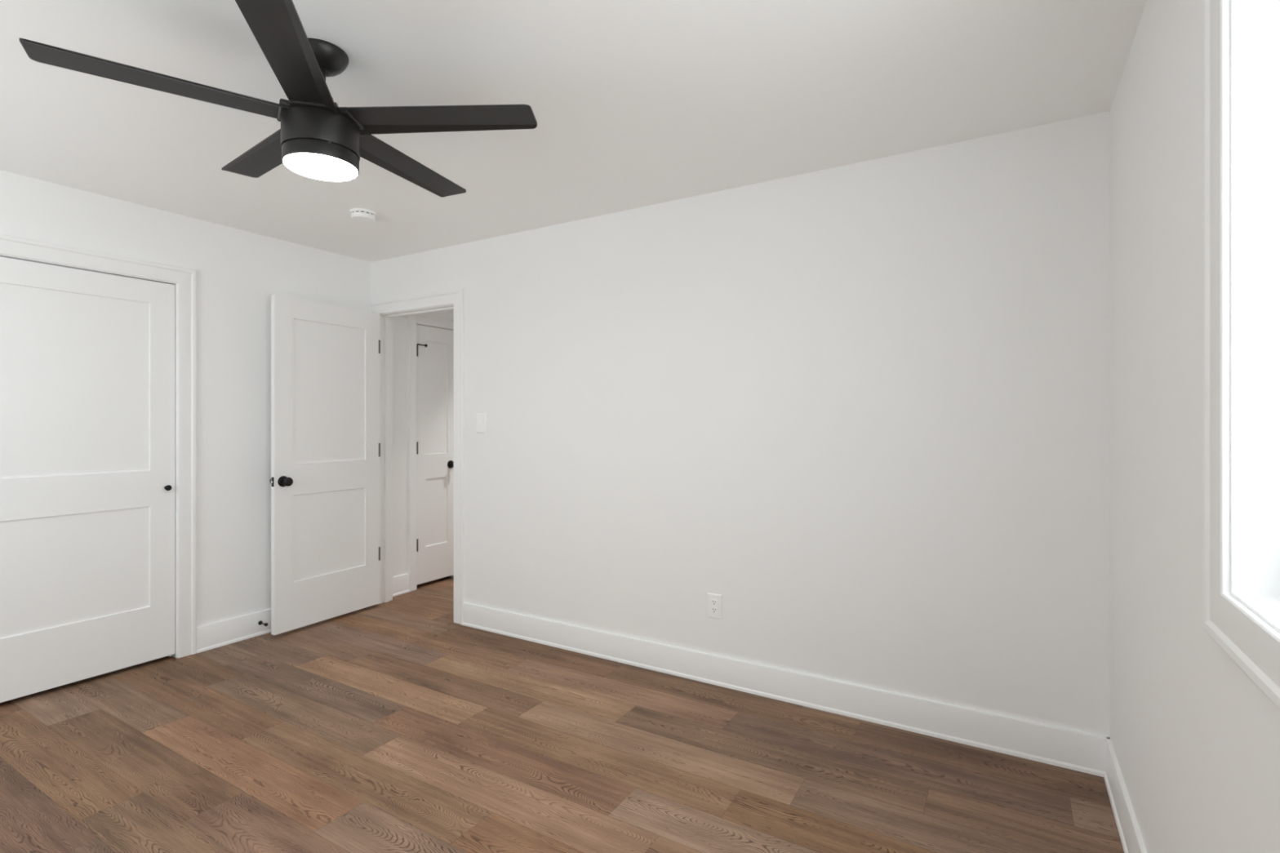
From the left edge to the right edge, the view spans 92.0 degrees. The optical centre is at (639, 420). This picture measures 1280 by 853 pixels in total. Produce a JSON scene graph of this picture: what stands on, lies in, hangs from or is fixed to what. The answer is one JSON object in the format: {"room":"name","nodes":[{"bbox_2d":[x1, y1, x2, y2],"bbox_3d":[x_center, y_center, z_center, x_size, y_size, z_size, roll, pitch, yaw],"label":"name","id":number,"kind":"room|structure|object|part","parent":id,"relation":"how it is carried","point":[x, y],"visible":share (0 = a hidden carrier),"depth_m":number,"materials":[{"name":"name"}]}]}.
{"room":"empty bedroom","nodes":[
{"label":"empty bedroom","id":0,"kind":"room"},
{"bbox_2d":[0,169,453,626],"bbox_3d":[-1.794,0.084,4.781,0.123,2.440,7.670,0,0,31],"label":"wall","id":1,"kind":"structure","parent":0,"point":[238,272],"depth_m":3.63,"materials":[{"name":"paint"}]},
{"bbox_2d":[0,256,174,702],"bbox_3d":[-2.786,0.267,3.004,0.066,2.025,0.904,0,0,31],"label":"door","id":2,"kind":"structure","parent":1,"relation":"in","point":[87,357],"depth_m":3.06,"materials":[{"name":"white paint"}]},
{"bbox_3d":[-2.799,-0.181,3.012,0.018,0.895,0.682,0,0,31],"label":"panel","id":3,"kind":"part","parent":2,"relation":"part of","materials":[{"name":"white paint"}]},
{"bbox_3d":[-2.799,0.725,3.012,0.018,0.535,0.682,0,0,31],"label":"panel","id":4,"kind":"part","parent":2,"relation":"part of","materials":[{"name":"white paint"}]},
{"bbox_3d":[-2.560,0.364,3.349,0.030,0.031,0.031,0,0,31],"label":"closet knob","id":5,"kind":"part","parent":2,"relation":"part of","materials":[{"name":"black metal"}]},
{"bbox_2d":[0,234,196,657],"bbox_3d":[-2.822,0.230,3.026,0.134,2.148,1.098,0,0,31],"label":"door frame","id":6,"kind":"structure","parent":1,"relation":"attached to","point":[184,280],"depth_m":3.40,"materials":[{"name":"white paint"}]},
{"bbox_3d":[-2.772,-0.800,2.996,0.019,0.089,1.098,0,0,31],"label":"head casing","id":7,"kind":"part","parent":6,"relation":"part of","materials":[{"name":"white paint"}]},
{"bbox_3d":[-2.515,0.230,3.430,0.019,2.148,0.089,0,0,31],"label":"casing","id":8,"kind":"part","parent":6,"relation":"part of","materials":[{"name":"white paint"}]},
{"bbox_2d":[196,608,271,653],"bbox_3d":[-2.210,1.233,3.941,0.021,0.140,1.101,0,0,31],"label":"baseboard","id":9,"kind":"structure","parent":1,"relation":"attached to","point":[217,634],"depth_m":3.63,"materials":[{"name":"white paint"}]},
{"bbox_2d":[257,620,267,626],"bbox_3d":[-2.281,1.230,3.743,0.074,0.025,0.025,0,0,31],"label":"door stop","id":10,"kind":"object","parent":9,"relation":"attached to","point":[260,622],"visible":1,"depth_m":3.75,"materials":[{"name":"black metal"}]},
{"bbox_2d":[392,573,409,596],"bbox_3d":[-1.815,1.233,4.621,0.021,0.140,0.204,0,0,31],"label":"baseboard","id":11,"kind":"structure","parent":1,"relation":"attached to","point":[400,583],"depth_m":4.64,"materials":[{"name":"white paint"}]},
{"bbox_2d":[408,314,453,591],"bbox_3d":[-1.668,0.237,4.983,0.134,2.134,0.568,0,0,31],"label":"door frame","id":12,"kind":"structure","parent":1,"relation":"attached to","point":[417,319],"depth_m":4.74,"materials":[{"name":"white paint"}]},
{"bbox_3d":[-1.745,0.237,4.742,0.019,2.134,0.075,0,0,31],"label":"casing","id":13,"kind":"part","parent":12,"relation":"part of","materials":[{"name":"white paint"}]},
{"bbox_3d":[-1.619,-0.793,4.954,0.019,0.075,0.568,0,0,31],"label":"head casing","id":14,"kind":"part","parent":12,"relation":"part of","materials":[{"name":"white paint"}]},
{"bbox_2d":[416,324,453,585],"bbox_3d":[-1.619,0.264,4.949,0.102,2.020,0.412,0,0,31],"label":"door","id":15,"kind":"structure","parent":1,"relation":"in","point":[434,345],"depth_m":4.95,"materials":[{"name":"white paint"}]},
{"bbox_3d":[-1.645,-0.181,4.970,0.018,0.895,0.226,0,0,31],"label":"panel","id":16,"kind":"part","parent":15,"relation":"part of","materials":[{"name":"white paint"}]},
{"bbox_3d":[-1.645,0.725,4.970,0.018,0.535,0.226,0,0,31],"label":"panel","id":17,"kind":"part","parent":15,"relation":"part of","materials":[{"name":"white paint"}]},
{"bbox_2d":[0,576,1124,852],"bbox_3d":[-0.169,1.304,3.924,5.348,0.001,7.884,0,0,31],"label":"floor","id":18,"kind":"structure","parent":0,"point":[397,725],"depth_m":2.32,"materials":[{"name":"brown wood"}]},
{"bbox_2d":[0,0,1146,262],"bbox_3d":[-0.191,-1.186,3.945,5.288,0.100,7.870,0,0,31],"label":"ceiling","id":19,"kind":"structure","parent":0,"point":[634,104],"depth_m":2.16,"materials":[{"name":"paint"}]},
{"bbox_2d":[19,0,537,197],"bbox_3d":[-1.000,-0.955,1.943,1.269,0.362,1.279,0,0,31],"label":"ceiling fan","id":20,"kind":"object","parent":19,"relation":"hanging from","point":[317,138],"visible":1,"depth_m":1.83,"materials":[{"name":"black metal"}]},
{"bbox_3d":[-1.296,-0.924,1.702,0.578,0.022,0.128,0,0,-34],"label":"blade","id":21,"kind":"part","parent":20,"relation":"part of","materials":[{"name":"black wood"}]},
{"bbox_3d":[-1.280,-0.924,2.142,0.578,0.022,0.128,0,0,38],"label":"blade","id":22,"kind":"part","parent":20,"relation":"part of","materials":[{"name":"black wood"}]},
{"bbox_3d":[-0.884,-0.924,1.551,0.128,0.022,0.578,0,0,-16],"label":"blade","id":23,"kind":"part","parent":20,"relation":"part of","materials":[{"name":"black wood"}]},
{"bbox_3d":[-0.857,-0.924,2.262,0.128,0.022,0.578,0,0,20],"label":"blade","id":24,"kind":"part","parent":20,"relation":"part of","materials":[{"name":"black wood"}]},
{"bbox_3d":[-0.612,-0.924,1.897,0.578,0.022,0.128,0,0,2],"label":"blade","id":25,"kind":"part","parent":20,"relation":"part of","materials":[{"name":"black wood"}]},
{"bbox_2d":[349,208,376,223],"bbox_3d":[-1.510,-1.113,3.370,0.132,0.046,0.132,0,0,31],"label":"smoke detector","id":26,"kind":"object","parent":19,"relation":"attached to","point":[358,215],"visible":1,"depth_m":3.33,"materials":[{"name":"white plastic"}]},
{"bbox_3d":[-1.510,-1.130,3.370,0.132,0.012,0.132,0,0,31],"label":"plate","id":27,"kind":"part","parent":26,"relation":"part of","materials":[{"name":"white plastic"}]},
{"bbox_2d":[351,210,375,216],"bbox_3d":[-1.510,-1.121,3.370,0.123,0.006,0.122,0,0,31],"label":"vent","id":28,"kind":"object","parent":26,"relation":"attached to","point":[353,213],"depth_m":3.32,"materials":[{"name":"white plastic"}]},
{"bbox_2d":[371,111,1110,737],"bbox_3d":[-0.062,0.084,3.394,4.503,2.440,0.115,0,0,31],"label":"wall","id":29,"kind":"structure","parent":0,"point":[863,408],"depth_m":2.78,"materials":[{"name":"paint"}]},
{"bbox_2d":[368,288,464,624],"bbox_3d":[-1.502,0.229,4.239,0.934,2.149,0.134,0,0,31],"label":"door frame","id":30,"kind":"structure","parent":29,"relation":"attached to","point":[454,300],"depth_m":4.19,"materials":[{"name":"white paint"}]},
{"bbox_2d":[269,294,380,635],"bbox_3d":[-2.020,0.265,4.023,0.168,2.033,0.759,0,0,29],"label":"door","id":31,"kind":"structure","parent":30,"relation":"attached to","point":[324,481],"depth_m":3.97,"materials":[{"name":"white paint"}]},
{"bbox_3d":[-2.198,0.367,3.698,0.025,0.057,0.002,0,0,29],"label":"latch plate","id":32,"kind":"part","parent":31,"relation":"part of","materials":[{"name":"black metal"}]},
{"bbox_3d":[-2.116,0.367,3.712,0.036,0.054,0.054,0,0,29],"label":"knob","id":33,"kind":"part","parent":31,"relation":"part of","materials":[{"name":"black metal"}]},
{"bbox_3d":[-2.020,-0.181,4.022,0.018,0.895,0.516,0,0,29],"label":"panel","id":34,"kind":"part","parent":31,"relation":"part of","materials":[{"name":"white paint"}]},
{"bbox_3d":[-2.020,0.725,4.022,0.018,0.535,0.516,0,0,29],"label":"panel","id":35,"kind":"part","parent":31,"relation":"part of","materials":[{"name":"white paint"}]},
{"bbox_3d":[-1.899,0.229,4.408,0.078,2.149,0.019,0,0,31],"label":"casing","id":36,"kind":"part","parent":30,"relation":"part of","materials":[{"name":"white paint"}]},
{"bbox_3d":[-1.531,-0.801,4.189,0.934,0.089,0.019,0,0,31],"label":"head casing","id":37,"kind":"part","parent":30,"relation":"part of","materials":[{"name":"white paint"}]},
{"bbox_3d":[-1.168,0.229,3.974,0.089,2.149,0.019,0,0,31],"label":"casing","id":38,"kind":"part","parent":30,"relation":"part of","materials":[{"name":"white paint"}]},
{"bbox_2d":[476,413,486,433],"bbox_3d":[-1.002,0.017,3.874,0.080,0.122,0.020,0,0,31],"label":"light switch","id":39,"kind":"object","parent":29,"relation":"attached to","point":[481,418],"visible":1,"depth_m":3.87,"materials":[{"name":"white plastic"}]},
{"bbox_2d":[707,592,722,619],"bbox_3d":[0.370,0.921,3.066,0.080,0.122,0.009,0,0,31],"label":"wall outlet","id":40,"kind":"object","parent":29,"relation":"attached to","point":[714,601],"visible":1,"depth_m":3.06,"materials":[{"name":"white plastic"}]},
{"bbox_2d":[711,607,717,613],"bbox_3d":[0.370,0.940,3.065,0.033,0.029,0.005,0,0,31],"label":"receptacle","id":41,"kind":"object","parent":40,"relation":"attached to","point":[713,610],"depth_m":3.06,"materials":[{"name":"grey plastic"}]},
{"bbox_2d":[711,599,717,605],"bbox_3d":[0.370,0.901,3.065,0.033,0.029,0.005,0,0,31],"label":"receptacle","id":42,"kind":"object","parent":40,"relation":"attached to","point":[713,602],"depth_m":3.06,"materials":[{"name":"grey plastic"}]},
{"bbox_2d":[462,602,1110,777],"bbox_3d":[0.294,1.233,3.104,3.314,0.140,0.021,0,0,31],"label":"baseboard","id":43,"kind":"structure","parent":29,"relation":"attached to","point":[1076,750],"depth_m":2.77,"materials":[{"name":"white paint"}]},
{"bbox_2d":[1110,0,1279,852],"bbox_3d":[0.899,0.084,0.739,0.140,2.440,3.470,0,0,31],"label":"wall","id":44,"kind":"structure","parent":0,"point":[1195,741],"depth_m":1.48,"materials":[{"name":"paint"}]},
{"bbox_2d":[1103,737,1146,852],"bbox_3d":[0.865,1.233,0.841,0.021,0.140,3.330,0,0,31],"label":"baseboard","id":45,"kind":"structure","parent":44,"relation":"attached to","point":[1131,837],"depth_m":1.96,"materials":[{"name":"white paint"}]},
{"bbox_2d":[1202,0,1279,710],"bbox_3d":[0.642,-0.231,0.325,0.159,1.228,1.783,0,0,31],"label":"window","id":46,"kind":"structure","parent":44,"relation":"in","point":[1255,24],"depth_m":1.03,"materials":[{"name":"white paint"}]},
{"bbox_3d":[1.014,-0.231,1.089,0.019,1.228,0.089,0,0,31],"label":"casing","id":47,"kind":"part","parent":46,"relation":"part of","materials":[{"name":"white paint"}]},
{"bbox_3d":[0.582,0.338,0.361,0.019,0.089,1.783,0,0,31],"label":"casing","id":48,"kind":"part","parent":46,"relation":"part of","materials":[{"name":"white paint"}]},
{"bbox_3d":[0.626,0.298,0.334,0.085,0.019,1.595,0,0,31],"label":"sill","id":49,"kind":"part","parent":46,"relation":"part of","materials":[{"name":"white paint"}]}
]}

